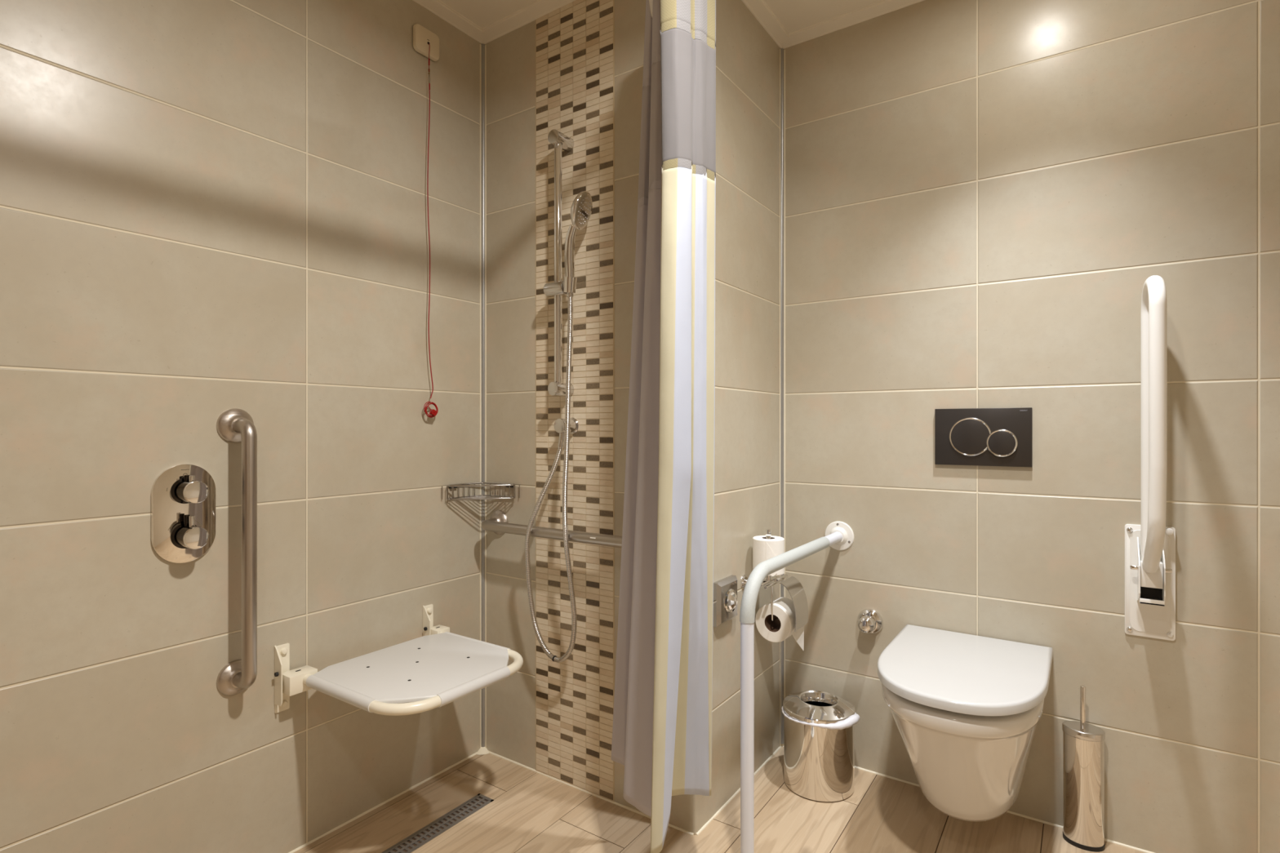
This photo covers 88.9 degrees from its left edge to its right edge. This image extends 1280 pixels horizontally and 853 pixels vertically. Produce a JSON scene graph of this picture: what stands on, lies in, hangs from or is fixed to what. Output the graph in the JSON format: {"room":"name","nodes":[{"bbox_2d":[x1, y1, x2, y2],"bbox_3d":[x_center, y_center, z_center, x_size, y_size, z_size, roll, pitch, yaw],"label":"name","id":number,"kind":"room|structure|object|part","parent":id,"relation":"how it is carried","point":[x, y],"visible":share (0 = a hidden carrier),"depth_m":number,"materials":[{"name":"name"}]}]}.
{"room":"accessible bathroom","nodes":[
{"label":"accessible bathroom","id":0,"kind":"room"},
{"bbox_2d":[0,0,480,852],"bbox_3d":[-1.168,-0.115,1.386,0.120,2.518,3.512,0,0,34],"label":"wall","id":1,"kind":"structure","parent":0,"point":[209,208],"depth_m":1.53,"materials":[{"name":"beige tile"}]},
{"bbox_2d":[151,463,215,563],"bbox_3d":[-1.005,0.195,1.457,0.069,0.223,0.126,0,0,34],"label":"shower valve","id":2,"kind":"object","parent":1,"relation":"attached to","point":[183,496],"visible":1,"depth_m":1.45,"materials":[{"name":"silver metal"}]},
{"bbox_3d":[-1.004,0.143,1.457,0.054,0.058,0.058,0,0,34],"label":"knob","id":3,"kind":"part","parent":2,"relation":"part of","materials":[{"name":"silver metal"}]},
{"bbox_3d":[-1.004,0.244,1.457,0.054,0.058,0.058,0,0,34],"label":"knob","id":4,"kind":"part","parent":2,"relation":"part of","materials":[{"name":"silver metal"}]},
{"bbox_3d":[-1.016,0.211,1.463,0.011,0.030,0.011,0,0,34],"label":"lever","id":5,"kind":"part","parent":2,"relation":"part of","materials":[{"name":"silver metal"}]},
{"bbox_3d":[-1.016,0.117,1.463,0.011,0.018,0.011,0,0,34],"label":"lever","id":6,"kind":"part","parent":2,"relation":"part of","materials":[{"name":"silver metal"}]},
{"bbox_3d":[-0.995,0.211,1.448,0.011,0.030,0.011,0,0,34],"label":"lever","id":7,"kind":"part","parent":2,"relation":"part of","materials":[{"name":"silver metal"}]},
{"bbox_3d":[-0.995,0.117,1.448,0.011,0.018,0.011,0,0,34],"label":"lever","id":8,"kind":"part","parent":2,"relation":"part of","materials":[{"name":"silver metal"}]},
{"bbox_2d":[216,408,257,695],"bbox_3d":[-0.937,0.298,1.542,0.086,0.687,0.082,0,0,34],"label":"grab rail","id":9,"kind":"object","parent":1,"relation":"attached to","point":[234,424],"visible":1,"depth_m":1.52,"materials":[{"name":"metal"}]},
{"bbox_2d":[288,751,477,852],"bbox_3d":[-1.286,1.095,1.106,0.010,0.010,2.676,0,0,34],"label":"baseboard","id":10,"kind":"structure","parent":1,"relation":"attached to","point":[475,753],"depth_m":1.88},
{"bbox_2d":[274,604,523,715],"bbox_3d":[-0.594,0.635,1.716,0.456,0.171,0.507,0,0,34],"label":"shower bench","id":11,"kind":"object","parent":1,"relation":"attached to","point":[439,668],"visible":1,"depth_m":1.65,"materials":[{"name":"grey plastic"}]},
{"bbox_3d":[-0.568,0.637,1.716,0.409,0.026,0.444,0,0,34],"label":"frame","id":12,"kind":"part","parent":11,"relation":"part of","materials":[{"name":"white plastic"}]},
{"bbox_2d":[413,23,439,417],"bbox_3d":[-0.652,-0.627,2.006,0.033,1.196,0.090,0,0,34],"label":"switch","id":13,"kind":"object","parent":1,"relation":"attached to","point":[425,42],"visible":1,"depth_m":2.00,"materials":[{"name":"red plastic"}]},
{"bbox_3d":[-0.645,-0.563,2.006,0.003,0.950,0.022,0,0,34],"label":"cord","id":14,"kind":"part","parent":13,"relation":"part of","materials":[{"name":"red fabric"}]},
{"bbox_3d":[-0.642,-0.054,2.006,0.011,0.050,0.050,0,0,34],"label":"coiled cord","id":15,"kind":"part","parent":13,"relation":"part of","materials":[{"name":"red plastic"}]},
{"bbox_3d":[-0.637,-0.045,2.010,0.012,0.020,0.021,0,0,34],"label":"pull handle","id":16,"kind":"part","parent":13,"relation":"part of","materials":[{"name":"red plastic"}]},
{"bbox_2d":[413,0,483,44],"bbox_3d":[-1.267,-1.304,1.093,0.046,0.018,2.676,0,0,34],"label":"trim","id":17,"kind":"structure","parent":1,"relation":"attached to","point":[437,7],"depth_m":2.08,"materials":[{"name":"paint"}]},
{"bbox_2d":[441,482,519,500],"bbox_3d":[-0.518,0.207,2.130,0.243,0.048,0.110,0,0,-13],"label":"basket","id":18,"kind":"object","parent":1,"relation":"attached to","point":[470,484],"visible":1,"depth_m":2.10,"materials":[{"name":"silver metal"}]},
{"bbox_2d":[476,746,488,755],"bbox_3d":[-0.532,1.083,2.211,0.068,0.022,0.068,0,0,34],"label":"trim","id":19,"kind":"structure","parent":1,"relation":"attached to","point":[483,750],"depth_m":2.19,"materials":[{"name":"beige"}]},
{"bbox_2d":[480,44,486,748],"bbox_3d":[-0.531,-0.100,2.208,0.021,2.388,0.018,0,0,-11],"label":"trim","id":20,"kind":"structure","parent":1,"relation":"attached to","point":[482,46],"depth_m":2.20,"materials":[{"name":"silver metal"}]},
{"bbox_2d":[648,0,653,17],"bbox_3d":[-0.711,-1.138,1.121,0.934,0.351,2.005,0,0,34],"label":"rail","id":21,"kind":"object","parent":1,"relation":"attached to","point":[651,2],"visible":0.02,"depth_m":1.52,"materials":[{"name":"white metal"}]},
{"bbox_2d":[611,0,715,852],"bbox_3d":[0.068,-0.117,1.502,0.211,1.923,0.398,0,0,-16],"label":"shower curtain","id":22,"kind":"object","parent":21,"relation":"hanging from","point":[662,727],"visible":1,"depth_m":1.42,"materials":[{"name":"fabric"}]},
{"bbox_2d":[484,0,692,832],"bbox_3d":[-0.165,-0.115,2.026,0.814,2.518,0.112,0,0,34],"label":"wall","id":23,"kind":"structure","parent":0,"point":[575,42],"depth_m":2.01,"materials":[{"name":"tile"}]},
{"bbox_2d":[482,0,575,44],"bbox_3d":[-0.185,-1.304,1.947,0.870,0.018,0.046,0,0,34],"label":"trim","id":24,"kind":"structure","parent":23,"relation":"attached to","point":[530,13],"depth_m":2.08,"materials":[{"name":"paint"}]},
{"bbox_2d":[481,510,622,547],"bbox_3d":[-0.241,0.316,1.958,0.689,0.082,0.092,0,0,34],"label":"grab rail","id":25,"kind":"object","parent":23,"relation":"attached to","point":[498,523],"visible":0.54,"depth_m":1.93,"materials":[{"name":"metal"}]},
{"bbox_2d":[543,128,577,396],"bbox_3d":[-0.222,-0.488,1.946,0.118,0.790,0.088,0,0,34],"label":"riser rail","id":26,"kind":"object","parent":23,"relation":"attached to","point":[561,142],"visible":0.96,"depth_m":1.94,"materials":[{"name":"silver metal"}]},
{"bbox_2d":[563,276,577,293],"bbox_3d":[-0.205,-0.416,1.906,0.044,0.050,0.042,0,0,34],"label":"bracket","id":27,"kind":"object","parent":26,"relation":"attached to","point":[569,282],"depth_m":1.89,"materials":[{"name":"silver metal"}]},
{"bbox_2d":[564,191,592,277],"bbox_3d":[-0.184,-0.534,1.860,0.086,0.267,0.107,0,0,13],"label":"handset","id":28,"kind":"object","parent":26,"relation":"attached to","point":[582,205],"visible":0.98,"depth_m":1.87,"materials":[{"name":"silver metal"}]},
{"bbox_3d":[-0.202,-0.492,1.890,0.032,0.183,0.058,0,0,-20],"label":"handle","id":29,"kind":"part","parent":28,"relation":"part of","materials":[{"name":"silver metal"}]},
{"bbox_2d":[554,417,578,441],"bbox_3d":[-0.223,0.007,1.962,0.051,0.073,0.061,0,0,34],"label":"outlet","id":30,"kind":"object","parent":23,"relation":"attached to","point":[559,424],"visible":0.8,"depth_m":1.94,"materials":[{"name":"silver metal"}]},
{"bbox_2d":[524,292,577,662],"bbox_3d":[-0.259,0.146,1.938,0.188,1.102,0.071,0,0,34],"label":"shower hose","id":31,"kind":"object","parent":30,"relation":"attached to","point":[565,444],"visible":1,"depth_m":1.90,"materials":[{"name":"metal"}]},
{"bbox_2d":[488,751,693,835],"bbox_3d":[-0.194,1.095,1.981,0.818,0.011,0.011,0,0,34],"label":"baseboard","id":32,"kind":"structure","parent":23,"relation":"attached to","point":[489,752],"depth_m":1.94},
{"bbox_2d":[440,0,881,33],"bbox_3d":[-0.030,-1.343,0.609,2.876,0.060,3.512,0,0,34],"label":"ceiling","id":33,"kind":"structure","parent":0,"point":[793,15],"depth_m":2.05,"materials":[{"name":"paint"}]},
{"bbox_2d":[293,746,1144,852],"bbox_3d":[-0.030,1.119,0.609,2.836,0.050,3.472,0,0,34],"label":"floor","id":34,"kind":"structure","parent":0,"point":[530,811],"depth_m":1.79,"materials":[{"name":"brown wood"}]},
{"bbox_2d":[381,793,493,852],"bbox_3d":[-0.685,1.100,1.591,0.062,0.013,0.821,0,0,34],"label":"floor drain","id":35,"kind":"object","parent":34,"relation":"in","point":[428,827],"visible":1,"depth_m":1.79,"materials":[{"name":"metal"}]},
{"bbox_2d":[782,690,855,802],"bbox_3d":[0.549,0.963,2.002,0.214,0.261,0.214,0,0,34],"label":"waste bin","id":36,"kind":"object","parent":34,"relation":"on","point":[819,763],"visible":0.96,"depth_m":1.92,"materials":[{"name":"metal"}]},
{"bbox_3d":[0.549,0.850,2.002,0.214,0.034,0.214,0,0,34],"label":"lid","id":37,"kind":"part","parent":36,"relation":"part of","materials":[{"name":"silver metal"}]},
{"bbox_2d":[782,702,859,729],"bbox_3d":[0.554,0.966,1.998,0.236,0.233,0.223,0,0,34],"label":"liner","id":38,"kind":"object","parent":36,"relation":"in","point":[853,719],"visible":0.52,"depth_m":1.90,"materials":[{"name":"white plastic"}]},
{"bbox_2d":[1062,731,1104,852],"bbox_3d":[1.169,0.953,1.720,0.092,0.284,0.074,0,0,34],"label":"toilet brush holder","id":39,"kind":"object","parent":34,"relation":"on","point":[1083,761],"visible":0.93,"depth_m":1.69,"materials":[{"name":"metal"}]},
{"bbox_2d":[1062,685,1105,741],"bbox_3d":[1.169,0.873,1.720,0.094,0.384,0.075,0,0,34],"label":"toilet brush","id":40,"kind":"object","parent":39,"relation":"in","point":[1081,730],"visible":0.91,"depth_m":1.71,"materials":[{"name":"silver metal"}]},
{"bbox_3d":[1.165,0.743,1.715,0.012,0.124,0.012,0,0,34],"label":"handle","id":41,"kind":"part","parent":40,"relation":"part of","materials":[{"name":"metal"}]},
{"bbox_3d":[1.169,0.800,1.720,0.094,0.018,0.075,0,0,34],"label":"lid","id":42,"kind":"part","parent":40,"relation":"part of","materials":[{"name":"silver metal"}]},
{"bbox_2d":[697,0,780,831],"bbox_3d":[0.274,-0.115,2.028,0.110,2.518,0.586,0,0,34],"label":"wall","id":43,"kind":"structure","parent":0,"point":[747,430],"depth_m":2.01,"materials":[{"name":"beige tile"}]},
{"bbox_2d":[692,794,697,835],"bbox_3d":[0.148,-0.110,1.754,0.010,2.408,0.010,0,0,34],"label":"trim","id":44,"kind":"structure","parent":43,"relation":"attached to","point":[694,796],"depth_m":1.75,"materials":[{"name":"beige tile"}]},
{"bbox_2d":[712,574,737,626],"bbox_3d":[0.254,0.497,1.865,0.040,0.122,0.122,0,0,34],"label":"valve","id":45,"kind":"object","parent":43,"relation":"attached to","point":[725,590],"visible":1,"depth_m":1.84,"materials":[{"name":"grey metal"}]},
{"bbox_3d":[0.267,0.497,1.865,0.019,0.053,0.052,0,0,34],"label":"knob","id":46,"kind":"part","parent":45,"relation":"part of","materials":[{"name":"silver metal"}]},
{"bbox_2d":[695,745,782,835],"bbox_3d":[0.318,1.095,1.994,0.010,0.010,0.592,0,0,34],"label":"baseboard","id":47,"kind":"structure","parent":43,"relation":"attached to","point":[717,812],"depth_m":1.91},
{"bbox_2d":[741,0,788,48],"bbox_3d":[0.323,-1.304,1.961,0.046,0.018,0.642,0,0,34],"label":"trim","id":48,"kind":"structure","parent":43,"relation":"attached to","point":[761,11],"depth_m":2.09,"materials":[{"name":"paint"}]},
{"bbox_2d":[740,528,808,631],"bbox_3d":[0.425,0.466,2.004,0.236,0.306,0.108,0,0,-32],"label":"toilet roll holder","id":49,"kind":"object","parent":43,"relation":"attached to","point":[796,590],"visible":0.89,"depth_m":2.00,"materials":[{"name":"silver metal"}]},
{"bbox_3d":[0.341,0.470,1.973,0.062,0.040,0.040,0,0,34],"label":"wall plate","id":50,"kind":"part","parent":49,"relation":"part of","materials":[{"name":"silver metal"}]},
{"bbox_2d":[752,535,784,576],"bbox_3d":[0.393,0.392,1.994,0.095,0.107,0.095,0,0,34],"label":"toilet roll","id":51,"kind":"object","parent":49,"relation":"on","point":[763,548],"visible":0.72,"depth_m":1.96,"materials":[{"name":"white paper"}]},
{"bbox_3d":[0.393,0.392,1.994,0.017,0.158,0.017,0,0,34],"label":"spare post","id":52,"kind":"part","parent":49,"relation":"part of","materials":[{"name":"silver metal"}]},
{"bbox_3d":[0.396,0.474,1.988,0.024,0.019,0.119,0,0,34],"label":"arm","id":53,"kind":"part","parent":49,"relation":"part of","materials":[{"name":"silver metal"}]},
{"bbox_2d":[755,597,804,650],"bbox_3d":[0.438,0.624,2.045,0.120,0.160,0.104,0,0,34],"label":"toilet roll","id":54,"kind":"object","parent":49,"relation":"hanging from","point":[778,630],"visible":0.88,"depth_m":2.01,"materials":[{"name":"white paper"}]},
{"bbox_2d":[783,0,1279,852],"bbox_3d":[1.271,-0.115,1.775,2.042,2.518,0.120,0,0,34],"label":"wall","id":55,"kind":"structure","parent":0,"point":[983,197],"depth_m":1.79,"materials":[{"name":"beige tile"}]},
{"bbox_2d":[779,48,785,746],"bbox_3d":[0.486,-0.100,2.236,0.021,2.388,0.018,0,0,-11],"label":"trim","id":56,"kind":"structure","parent":55,"relation":"attached to","point":[782,52],"depth_m":2.23,"materials":[{"name":"silver metal"}]},
{"bbox_2d":[739,520,853,852],"bbox_3d":[0.440,0.701,1.818,0.095,0.788,0.747,0,0,34],"label":"support rail","id":57,"kind":"object","parent":55,"relation":"attached to","point":[839,535],"visible":1,"depth_m":1.54,"materials":[{"name":"white metal"}]},
{"bbox_3d":[0.254,0.769,1.546,0.032,0.634,0.032,0,0,34],"label":"post","id":58,"kind":"part","parent":57,"relation":"part of","materials":[{"name":"white metal"}]},
{"bbox_3d":[0.605,0.354,2.059,0.032,0.032,0.154,0,0,34],"label":"arm","id":59,"kind":"part","parent":57,"relation":"part of","materials":[{"name":"white paint"}]},
{"bbox_2d":[782,0,924,48],"bbox_3d":[1.220,-1.304,1.709,1.812,0.018,0.046,0,0,34],"label":"trim","id":60,"kind":"structure","parent":55,"relation":"attached to","point":[882,7],"depth_m":2.09,"materials":[{"name":"paint"}]},
{"bbox_2d":[857,608,883,634],"bbox_3d":[0.712,0.616,2.042,0.079,0.079,0.068,0,0,34],"label":"valve","id":61,"kind":"object","parent":55,"relation":"attached to","point":[870,621],"visible":1,"depth_m":2.04,"materials":[{"name":"silver metal"}]},
{"bbox_3d":[0.710,0.616,2.039,0.051,0.051,0.053,0,0,34],"label":"knob","id":62,"kind":"part","parent":61,"relation":"part of","materials":[{"name":"silver metal"}]},
{"bbox_2d":[877,624,1053,821],"bbox_3d":[0.824,0.788,1.675,0.381,0.369,0.546,0,0,34],"label":"toilet","id":63,"kind":"object","parent":55,"relation":"attached to","point":[966,709],"visible":1,"depth_m":1.55,"materials":[{"name":"white ceramic"}]},
{"bbox_3d":[0.827,0.808,1.679,0.364,0.329,0.538,0,0,34],"label":"bowl","id":64,"kind":"part","parent":63,"relation":"part of","materials":[{"name":"white ceramic"}]},
{"bbox_3d":[0.823,0.617,1.674,0.381,0.027,0.542,0,0,34],"label":"lid","id":65,"kind":"part","parent":63,"relation":"part of","materials":[{"name":"white plastic"}]},
{"bbox_2d":[782,745,1155,852],"bbox_3d":[1.233,1.095,1.728,1.812,0.011,0.011,0,0,34],"label":"baseboard","id":66,"kind":"structure","parent":55,"relation":"attached to","point":[856,767],"depth_m":1.82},
{"bbox_2d":[934,407,1032,466],"bbox_3d":[0.987,0.029,1.884,0.250,0.166,0.020,0,0,34],"label":"flush plate","id":67,"kind":"object","parent":55,"relation":"attached to","point":[980,437],"visible":1,"depth_m":1.88,"materials":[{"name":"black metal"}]},
{"bbox_2d":[1124,275,1175,640],"bbox_3d":[1.252,0.087,1.591,0.103,0.905,0.205,0,0,34],"label":"grab bar","id":68,"kind":"object","parent":55,"relation":"attached to","point":[1149,545],"visible":1,"depth_m":1.62,"materials":[{"name":"white metal"}]},
{"bbox_3d":[1.308,0.396,1.673,0.103,0.287,0.006,0,0,34],"label":"wall plate","id":69,"kind":"part","parent":68,"relation":"part of","materials":[{"name":"white metal"}]}
]}

